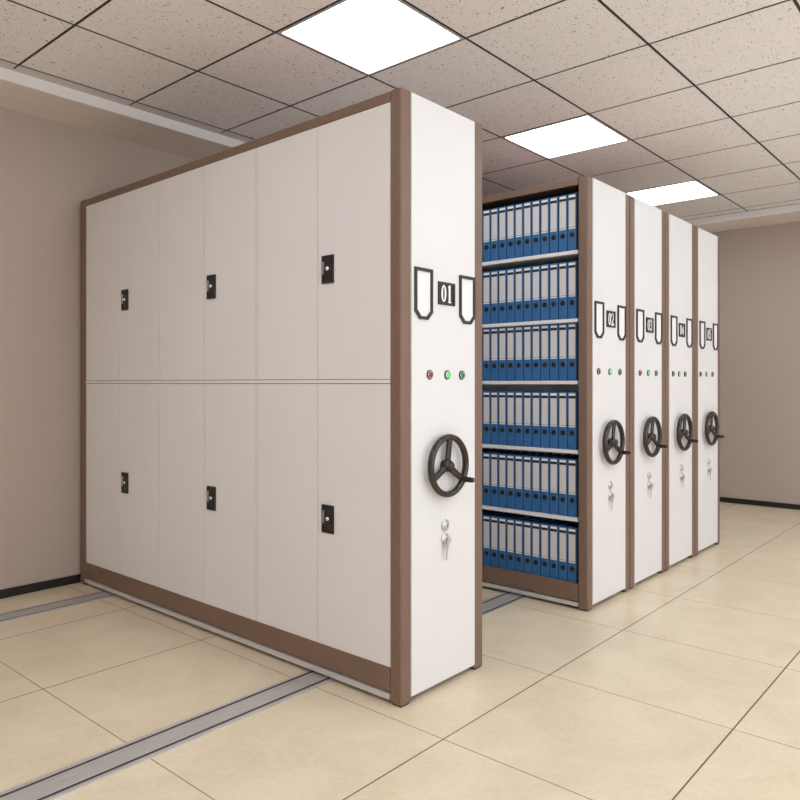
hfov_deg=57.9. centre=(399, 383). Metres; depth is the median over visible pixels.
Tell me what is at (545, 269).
ring binder
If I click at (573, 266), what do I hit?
ring binder
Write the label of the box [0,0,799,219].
ceiling
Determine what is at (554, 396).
ring binder
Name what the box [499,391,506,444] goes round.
ring binder
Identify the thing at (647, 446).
shelving unit
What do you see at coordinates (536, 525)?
ring binder
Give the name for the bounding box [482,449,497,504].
ring binder
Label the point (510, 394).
ring binder
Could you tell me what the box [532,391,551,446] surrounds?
ring binder
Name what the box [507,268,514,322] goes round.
ring binder
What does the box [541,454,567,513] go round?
ring binder
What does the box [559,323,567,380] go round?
ring binder
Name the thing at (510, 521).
ring binder
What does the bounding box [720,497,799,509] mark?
baseboard
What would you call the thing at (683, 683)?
floor
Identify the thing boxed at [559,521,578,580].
ring binder
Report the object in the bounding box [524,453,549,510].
ring binder
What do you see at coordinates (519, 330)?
ring binder
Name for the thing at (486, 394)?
ring binder
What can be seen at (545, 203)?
ring binder
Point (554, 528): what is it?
ring binder
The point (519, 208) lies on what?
ring binder
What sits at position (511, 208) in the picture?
ring binder
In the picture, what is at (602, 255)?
shelving unit
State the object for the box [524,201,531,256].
ring binder
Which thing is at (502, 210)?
ring binder
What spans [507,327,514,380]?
ring binder
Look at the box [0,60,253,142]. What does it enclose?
trim
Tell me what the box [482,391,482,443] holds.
ring binder
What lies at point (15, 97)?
trim
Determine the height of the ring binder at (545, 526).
0.324 m
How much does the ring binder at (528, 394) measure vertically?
0.324 m
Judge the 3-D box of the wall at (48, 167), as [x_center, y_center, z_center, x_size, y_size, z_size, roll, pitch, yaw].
[-1.609,-0.345,5.202,0.200,3.200,10.720,0,0,41]
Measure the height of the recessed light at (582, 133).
0.033 m
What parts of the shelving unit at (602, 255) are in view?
panel, shelf, shelf, shelf, shelf, shelf, panel, corner post, panel, number plate, plate, corner post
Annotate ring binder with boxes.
[482,211,482,261]
[482,272,482,323]
[482,328,482,380]
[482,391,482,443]
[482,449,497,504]
[482,510,496,563]
[483,209,490,261]
[483,271,490,323]
[483,328,490,380]
[483,391,490,443]
[483,450,510,505]
[483,511,504,565]
[491,208,498,260]
[491,270,498,323]
[491,328,498,380]
[491,391,498,444]
[491,450,514,506]
[491,512,512,566]
[499,206,506,259]
[499,269,506,322]
[499,327,506,380]
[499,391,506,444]
[499,451,526,507]
[499,513,521,568]
[507,205,514,258]
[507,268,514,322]
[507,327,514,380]
[507,391,515,445]
[507,452,531,508]
[507,514,529,570]
[515,203,523,257]
[515,267,523,321]
[515,326,523,380]
[515,391,525,445]
[515,452,537,509]
[515,516,535,571]
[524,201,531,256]
[524,266,531,321]
[524,326,531,380]
[524,391,538,446]
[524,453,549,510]
[524,517,543,573]
[532,200,540,255]
[532,265,540,320]
[532,325,540,380]
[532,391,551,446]
[532,453,555,511]
[532,518,553,575]
[541,198,549,254]
[541,264,549,320]
[541,324,549,380]
[541,391,564,447]
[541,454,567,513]
[541,519,562,577]
[550,196,558,252]
[550,263,558,319]
[550,324,558,380]
[550,391,576,448]
[550,454,575,514]
[550,520,572,578]
[559,195,567,251]
[559,262,567,318]
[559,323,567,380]
[559,392,567,448]
[559,455,578,515]
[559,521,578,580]
[568,193,578,250]
[568,261,578,318]
[568,323,578,380]
[568,392,578,449]
[568,457,578,516]
[568,524,578,582]
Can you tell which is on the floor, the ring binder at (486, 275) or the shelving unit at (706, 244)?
the shelving unit at (706, 244)
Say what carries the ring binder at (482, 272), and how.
on the shelving unit at (602, 255)
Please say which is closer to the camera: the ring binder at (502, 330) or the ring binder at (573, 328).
the ring binder at (573, 328)
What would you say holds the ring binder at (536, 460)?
on the shelving unit at (602, 255)
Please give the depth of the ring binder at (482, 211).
4.46 m
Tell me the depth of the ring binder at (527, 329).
4.25 m
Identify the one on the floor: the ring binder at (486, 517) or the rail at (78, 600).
the rail at (78, 600)
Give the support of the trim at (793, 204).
attached to the ceiling
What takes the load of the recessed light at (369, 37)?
in the ceiling
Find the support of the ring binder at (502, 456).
on the shelving unit at (602, 255)
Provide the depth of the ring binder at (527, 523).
4.25 m
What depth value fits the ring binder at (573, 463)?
4.06 m
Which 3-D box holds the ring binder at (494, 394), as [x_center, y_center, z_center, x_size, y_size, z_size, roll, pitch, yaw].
[0.651,0.210,4.491,0.053,0.324,0.238,0,0,41]
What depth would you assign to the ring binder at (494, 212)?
4.40 m
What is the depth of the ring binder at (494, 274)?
4.40 m
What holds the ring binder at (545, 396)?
on the shelving unit at (602, 255)
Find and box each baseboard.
[0,574,80,598]
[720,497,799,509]
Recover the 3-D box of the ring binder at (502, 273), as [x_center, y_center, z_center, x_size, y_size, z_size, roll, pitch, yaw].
[0.695,-0.525,4.453,0.053,0.324,0.238,0,0,41]
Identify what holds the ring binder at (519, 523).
on the shelving unit at (602, 255)
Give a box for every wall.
[0,107,195,589]
[711,221,799,504]
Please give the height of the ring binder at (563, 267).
0.324 m
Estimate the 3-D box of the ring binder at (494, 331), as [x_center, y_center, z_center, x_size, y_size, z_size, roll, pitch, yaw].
[0.652,-0.178,4.491,0.053,0.324,0.238,0,0,41]
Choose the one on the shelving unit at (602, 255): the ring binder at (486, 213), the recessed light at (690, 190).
the ring binder at (486, 213)
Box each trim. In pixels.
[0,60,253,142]
[0,79,799,232]
[684,204,795,220]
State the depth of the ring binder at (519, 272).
4.29 m
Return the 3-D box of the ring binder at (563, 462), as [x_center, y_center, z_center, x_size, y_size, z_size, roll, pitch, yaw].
[1.000,0.588,4.187,0.053,0.324,0.238,0,0,41]
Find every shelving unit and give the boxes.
[81,87,481,707]
[482,175,630,611]
[629,195,667,588]
[665,212,697,570]
[694,226,723,555]
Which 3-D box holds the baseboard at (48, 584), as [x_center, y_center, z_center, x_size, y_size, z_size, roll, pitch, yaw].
[-1.594,1.229,5.057,0.012,0.052,10.520,0,0,41]
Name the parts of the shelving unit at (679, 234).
corner post, panel, number plate, corner post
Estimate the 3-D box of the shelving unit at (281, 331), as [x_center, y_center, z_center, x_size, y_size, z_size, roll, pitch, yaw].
[-0.790,0.055,3.842,2.764,2.400,0.573,0,0,41]
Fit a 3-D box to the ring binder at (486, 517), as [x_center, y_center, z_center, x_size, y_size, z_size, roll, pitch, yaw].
[0.608,0.973,4.529,0.053,0.324,0.238,0,0,41]
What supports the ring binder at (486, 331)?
on the shelving unit at (602, 255)
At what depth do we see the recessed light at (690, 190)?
6.38 m
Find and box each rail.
[0,588,535,799]
[0,590,118,622]
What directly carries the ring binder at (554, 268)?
on the shelving unit at (602, 255)
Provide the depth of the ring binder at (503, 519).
4.36 m
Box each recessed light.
[277,0,463,75]
[502,114,629,158]
[627,180,719,205]
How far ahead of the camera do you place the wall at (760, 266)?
7.42 m
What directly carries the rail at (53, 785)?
on the floor
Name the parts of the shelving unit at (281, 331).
post, door, door, latch plate, latch plate, door, door, door, door, latch plate, latch plate, door, door, door, door, latch plate, latch plate, door, door, corner post, panel, number plate, plate, corner post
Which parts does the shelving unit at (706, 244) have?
corner post, panel, number plate, corner post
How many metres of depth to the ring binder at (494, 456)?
4.40 m
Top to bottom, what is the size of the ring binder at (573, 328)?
0.324 m
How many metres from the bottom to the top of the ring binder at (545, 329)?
0.324 m
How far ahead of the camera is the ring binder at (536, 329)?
4.21 m
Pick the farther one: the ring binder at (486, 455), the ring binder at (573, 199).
the ring binder at (486, 455)
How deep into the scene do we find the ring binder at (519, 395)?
4.29 m
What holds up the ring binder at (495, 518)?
on the shelving unit at (602, 255)
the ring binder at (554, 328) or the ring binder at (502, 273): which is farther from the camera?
the ring binder at (502, 273)
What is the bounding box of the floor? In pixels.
[0,502,799,799]
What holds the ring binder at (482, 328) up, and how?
on the shelving unit at (602, 255)
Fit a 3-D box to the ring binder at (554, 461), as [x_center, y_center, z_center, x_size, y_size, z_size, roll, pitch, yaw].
[0.957,0.588,4.226,0.053,0.324,0.238,0,0,41]
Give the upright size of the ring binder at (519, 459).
0.324 m
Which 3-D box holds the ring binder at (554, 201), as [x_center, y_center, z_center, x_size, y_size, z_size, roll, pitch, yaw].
[0.956,-0.906,4.225,0.053,0.324,0.238,0,0,41]
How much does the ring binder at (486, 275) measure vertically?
0.324 m
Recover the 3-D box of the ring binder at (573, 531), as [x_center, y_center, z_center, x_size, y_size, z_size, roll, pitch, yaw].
[1.044,0.973,4.149,0.053,0.324,0.238,0,0,41]
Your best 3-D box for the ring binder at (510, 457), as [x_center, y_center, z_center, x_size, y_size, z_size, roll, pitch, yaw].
[0.738,0.588,4.415,0.053,0.324,0.238,0,0,41]
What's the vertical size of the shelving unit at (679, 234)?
2.400 m
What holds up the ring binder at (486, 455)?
on the shelving unit at (602, 255)
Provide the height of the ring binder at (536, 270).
0.324 m
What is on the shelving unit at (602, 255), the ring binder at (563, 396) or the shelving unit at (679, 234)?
the ring binder at (563, 396)
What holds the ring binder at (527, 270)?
on the shelving unit at (602, 255)
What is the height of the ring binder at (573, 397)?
0.324 m
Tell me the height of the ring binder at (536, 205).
0.324 m
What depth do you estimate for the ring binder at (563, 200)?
4.10 m
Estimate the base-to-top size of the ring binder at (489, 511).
0.324 m

